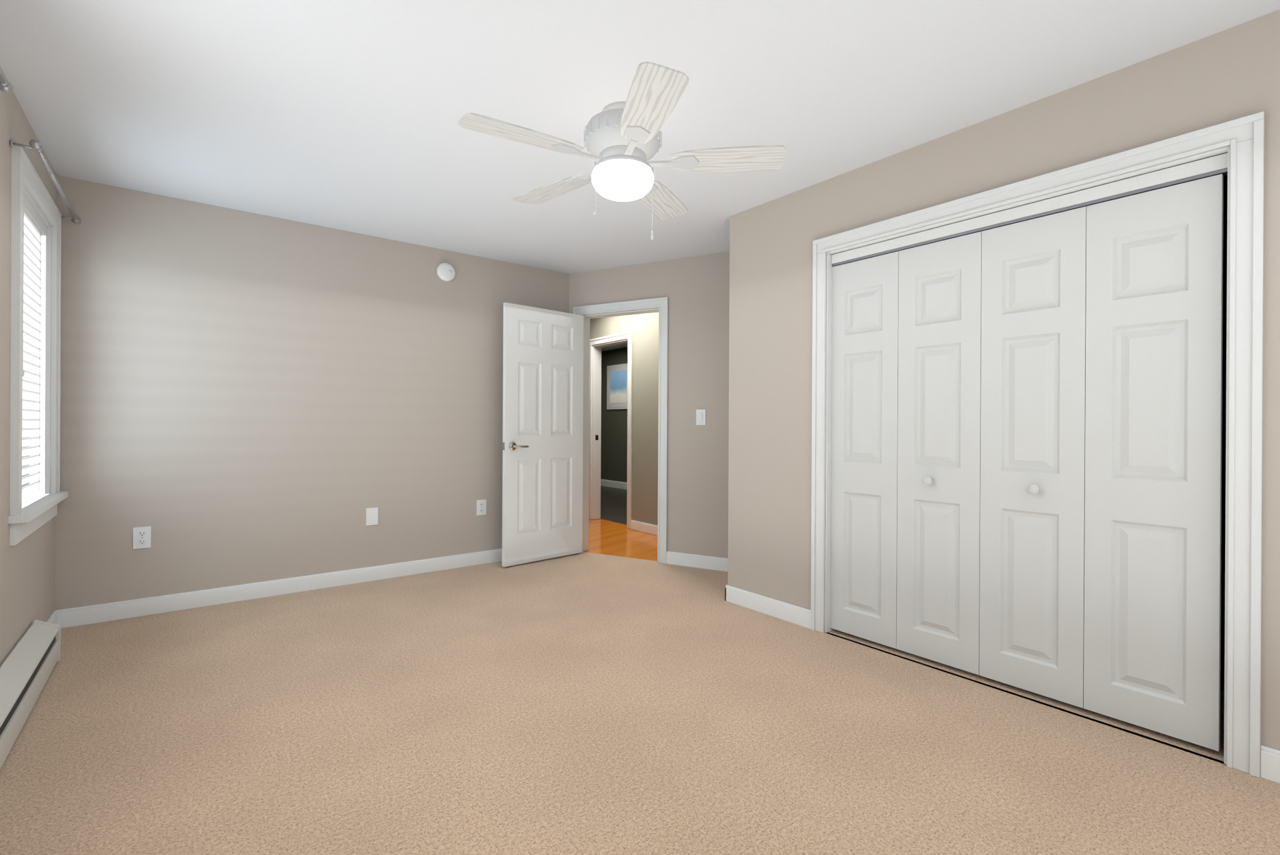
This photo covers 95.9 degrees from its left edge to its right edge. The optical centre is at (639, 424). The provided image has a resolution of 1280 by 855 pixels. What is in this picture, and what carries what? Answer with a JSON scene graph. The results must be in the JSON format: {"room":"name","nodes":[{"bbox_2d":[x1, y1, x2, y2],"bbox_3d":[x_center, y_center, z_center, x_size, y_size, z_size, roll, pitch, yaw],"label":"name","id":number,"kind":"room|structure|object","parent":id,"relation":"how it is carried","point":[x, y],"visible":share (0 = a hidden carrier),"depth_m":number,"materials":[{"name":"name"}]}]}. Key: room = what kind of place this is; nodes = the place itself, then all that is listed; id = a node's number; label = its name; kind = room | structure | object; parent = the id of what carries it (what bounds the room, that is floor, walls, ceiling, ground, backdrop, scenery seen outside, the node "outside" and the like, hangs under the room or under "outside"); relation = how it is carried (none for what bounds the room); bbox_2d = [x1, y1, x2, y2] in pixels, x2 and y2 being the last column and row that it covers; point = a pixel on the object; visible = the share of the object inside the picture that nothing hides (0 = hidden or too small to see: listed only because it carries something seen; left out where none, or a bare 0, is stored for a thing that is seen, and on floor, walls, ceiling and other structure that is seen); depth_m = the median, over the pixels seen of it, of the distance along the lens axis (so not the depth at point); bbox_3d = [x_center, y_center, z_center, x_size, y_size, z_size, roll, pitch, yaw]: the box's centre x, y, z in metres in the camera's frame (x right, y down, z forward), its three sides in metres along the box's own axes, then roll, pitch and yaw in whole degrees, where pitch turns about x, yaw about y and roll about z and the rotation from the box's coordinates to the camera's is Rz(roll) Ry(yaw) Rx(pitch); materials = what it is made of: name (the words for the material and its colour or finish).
{"room":"empty bedroom","nodes":[
{"label":"empty bedroom","id":0,"kind":"room"},
{"bbox_2d":[0,66,56,665],"bbox_3d":[-1.605,-0.113,1.031,0.160,2.440,5.400,0,0,-38],"label":"wall","id":1,"kind":"structure","parent":0,"point":[27,581],"depth_m":2.29,"materials":[{"name":"paint"}]},
{"bbox_2d":[0,70,13,93],"bbox_3d":[-1.706,-1.106,1.373,0.095,0.038,1.326,0,0,-38],"label":"curtain rod","id":2,"kind":"object","parent":1,"relation":"attached to","point":[6,86],"visible":1,"depth_m":1.88,"materials":[{"name":"grey metal"}]},
{"bbox_2d":[8,145,68,545],"bbox_3d":[-2.848,-0.321,2.648,0.215,1.600,1.020,0,0,-38],"label":"window","id":3,"kind":"structure","parent":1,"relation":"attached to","point":[35,299],"depth_m":2.79,"materials":[{"name":"white wood"}]},
{"bbox_2d":[10,139,81,224],"bbox_3d":[-2.759,-1.112,2.704,0.095,0.038,1.151,0,0,-38],"label":"curtain rod","id":4,"kind":"object","parent":1,"relation":"attached to","point":[36,145],"visible":0.96,"depth_m":2.54,"materials":[{"name":"grey metal"}]},
{"bbox_2d":[46,610,57,624],"bbox_3d":[-2.963,1.048,2.882,0.014,0.100,0.580,0,0,-38],"label":"baseboard","id":5,"kind":"structure","parent":1,"relation":"attached to","point":[53,619],"depth_m":3.04,"materials":[{"name":"white wood"}]},
{"bbox_2d":[54,175,569,610],"bbox_3d":[-1.931,-0.117,4.138,3.424,2.440,0.120,0,0,-38],"label":"wall","id":6,"kind":"structure","parent":0,"point":[248,397],"depth_m":3.68,"materials":[{"name":"paint"}]},
{"bbox_2d":[133,526,151,549],"bbox_3d":[-2.864,0.649,3.322,0.078,0.122,0.010,0,0,-38],"label":"electrical outlet","id":7,"kind":"object","parent":6,"relation":"attached to","point":[142,537],"visible":1,"depth_m":3.32,"materials":[{"name":"white plastic"}]},
{"bbox_2d":[55,548,501,628],"bbox_3d":[-1.888,1.053,4.093,3.204,0.100,0.014,0,0,-38],"label":"baseboard","id":8,"kind":"structure","parent":6,"relation":"attached to","point":[69,617],"depth_m":3.66,"materials":[{"name":"white wood"}]},
{"bbox_2d":[366,507,378,525],"bbox_3d":[-1.897,0.648,4.089,0.078,0.122,0.007,0,0,-38],"label":"blank wall plate","id":9,"kind":"object","parent":6,"relation":"attached to","point":[372,515],"visible":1,"depth_m":4.09,"materials":[{"name":"white plastic"}]},
{"bbox_2d":[436,262,455,281],"bbox_3d":[-1.472,-1.165,4.394,0.140,0.140,0.040,0,0,-38],"label":"smoke detector","id":10,"kind":"object","parent":6,"relation":"attached to","point":[445,272],"visible":1,"depth_m":4.38,"materials":[{"name":"white plastic"}]},
{"bbox_2d":[476,499,486,515],"bbox_3d":[-1.260,0.656,4.591,0.078,0.122,0.010,0,0,-38],"label":"electrical outlet","id":11,"kind":"object","parent":6,"relation":"attached to","point":[481,507],"visible":1,"depth_m":4.59,"materials":[{"name":"white plastic"}]},
{"bbox_2d":[600,351,603,479],"bbox_3d":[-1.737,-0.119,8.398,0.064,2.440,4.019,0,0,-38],"label":"wall","id":12,"kind":"structure","parent":0,"point":[602,352],"depth_m":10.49,"materials":[{"name":"grey paint"}]},
{"bbox_2d":[603,346,627,482],"bbox_3d":[0.648,-0.106,8.893,0.120,2.440,6.200,0,0,-38],"label":"wall","id":13,"kind":"structure","parent":0,"point":[614,450],"depth_m":10.19,"materials":[{"name":"grey paint"}]},
{"bbox_2d":[600,478,626,489],"bbox_3d":[0.589,1.053,8.852,0.014,0.120,6.000,0,0,-38],"label":"baseboard","id":14,"kind":"structure","parent":13,"relation":"attached to","point":[614,484],"depth_m":10.17,"materials":[{"name":"white wood"}]},
{"bbox_2d":[606,363,627,409],"bbox_3d":[-0.369,-0.663,10.062,0.028,0.780,0.700,0,0,-38],"label":"framed picture","id":15,"kind":"object","parent":13,"relation":"attached to","point":[617,386],"visible":0.76,"depth_m":10.07},
{"bbox_2d":[583,485,657,561],"bbox_3d":[-0.513,1.160,7.153,4.050,0.098,7.300,0,0,-38],"label":"floor","id":16,"kind":"structure","parent":0,"point":[607,537],"depth_m":5.85,"materials":[{"name":"brown wood"}]},
{"bbox_2d":[590,312,658,525],"bbox_3d":[-0.062,-0.108,6.228,0.120,2.440,5.300,0,0,-38],"label":"wall","id":17,"kind":"structure","parent":0,"point":[644,328],"depth_m":6.01,"materials":[{"name":"beige paint"}]},
{"bbox_2d":[588,331,632,529],"bbox_3d":[-0.304,0.055,6.519,0.138,2.110,0.845,0,0,-38],"label":"door frame","id":18,"kind":"structure","parent":17,"relation":"attached to","point":[595,423],"depth_m":6.76,"materials":[{"name":"white wood"}]},
{"bbox_2d":[630,520,657,535],"bbox_3d":[0.715,1.067,5.130,0.014,0.100,2.605,0,0,-38],"label":"baseboard","id":19,"kind":"structure","parent":17,"relation":"attached to","point":[650,529],"depth_m":5.97,"materials":[{"name":"white wood"}]},
{"bbox_2d":[0,551,1279,854],"bbox_3d":[0.043,1.165,2.340,4.098,0.100,5.200,0,0,-38],"label":"floor","id":20,"kind":"structure","parent":0,"point":[584,703],"depth_m":2.02,"materials":[{"name":"beige carpet"}]},
{"bbox_2d":[0,619,60,769],"bbox_3d":[-1.399,1.005,0.970,0.092,0.207,4.344,0,0,-38],"label":"baseboard heater","id":21,"kind":"object","parent":20,"relation":"on","point":[30,661],"visible":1,"depth_m":2.21,"materials":[{"name":"metal"}]},
{"bbox_2d":[0,0,1279,351],"bbox_3d":[-0.580,-1.380,5.258,6.724,0.100,10.570,0,0,-38],"label":"ceiling","id":22,"kind":"structure","parent":0,"point":[345,115],"depth_m":2.29,"materials":[{"name":"paint"}]},
{"bbox_2d":[458,61,786,239],"bbox_3d":[-0.108,-1.063,2.454,1.295,0.525,1.308,0,0,-38],"label":"ceiling fan","id":23,"kind":"object","parent":22,"relation":"hanging from","point":[622,140],"visible":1,"depth_m":2.35,"materials":[{"name":"white wood"}]},
{"bbox_2d":[569,251,729,571],"bbox_3d":[0.384,-0.105,4.618,2.234,2.440,0.134,0,0,28],"label":"wall","id":24,"kind":"structure","parent":0,"point":[695,290],"depth_m":4.54,"materials":[{"name":"paint"}]},
{"bbox_2d":[501,302,583,566],"bbox_3d":[-0.763,0.077,4.713,0.768,2.040,0.161,0,0,-38],"label":"entry door","id":25,"kind":"structure","parent":24,"relation":"in","point":[542,435],"depth_m":4.68,"materials":[{"name":"white wood"}]},
{"bbox_2d":[573,296,668,563],"bbox_3d":[-0.155,0.042,4.899,0.910,2.140,0.138,0,0,28],"label":"door frame","id":26,"kind":"structure","parent":24,"relation":"attached to","point":[661,304],"depth_m":4.68,"materials":[{"name":"white wood"}]},
{"bbox_2d":[696,409,705,424],"bbox_3d":[0.474,-0.059,4.504,0.078,0.122,0.012,0,0,28],"label":"light switch","id":27,"kind":"object","parent":24,"relation":"attached to","point":[700,417],"visible":1,"depth_m":4.50,"materials":[{"name":"white plastic"}]},
{"bbox_2d":[728,9,1279,764],"bbox_3d":[1.938,-0.095,2.570,0.800,2.540,3.420,0,0,-38],"label":"wall","id":28,"kind":"structure","parent":0,"point":[1221,77],"depth_m":2.60,"materials":[{"name":"paint"}]},
{"bbox_2d":[725,585,810,628],"bbox_3d":[0.743,1.068,3.418,0.014,0.100,0.644,0,0,-38],"label":"baseboard","id":29,"kind":"structure","parent":28,"relation":"attached to","point":[788,612],"depth_m":3.38,"materials":[{"name":"white wood"}]},
{"bbox_2d":[830,153,1227,751],"bbox_3d":[1.504,0.094,2.539,0.088,2.018,1.517,0,0,-38],"label":"closet bifold doors","id":30,"kind":"structure","parent":28,"relation":"in","point":[1026,447],"depth_m":2.35,"materials":[{"name":"white wood"}]},
{"bbox_2d":[810,111,1264,777],"bbox_3d":[1.514,0.060,2.542,0.140,2.125,1.680,0,0,-38],"label":"trim","id":31,"kind":"structure","parent":28,"relation":"attached to","point":[1242,139],"depth_m":1.90,"materials":[{"name":"white wood"}]},
{"bbox_2d":[1260,745,1279,783],"bbox_3d":[2.292,1.078,1.460,0.014,0.100,0.990,0,0,-38],"label":"baseboard","id":32,"kind":"structure","parent":28,"relation":"attached to","point":[1269,764],"depth_m":1.83,"materials":[{"name":"white wood"}]},
{"bbox_3d":[1.024,-0.101,3.951,1.070,2.440,0.120,0,0,-38],"label":"wall","id":33,"kind":"structure","parent":0,"visible":0},
{"bbox_2d":[725,585,726,600],"bbox_3d":[0.851,1.068,3.905,0.788,0.100,0.014,0,0,-38],"label":"baseboard return","id":34,"kind":"object","parent":33,"relation":"attached to","point":[725,587],"visible":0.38,"depth_m":3.66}
]}

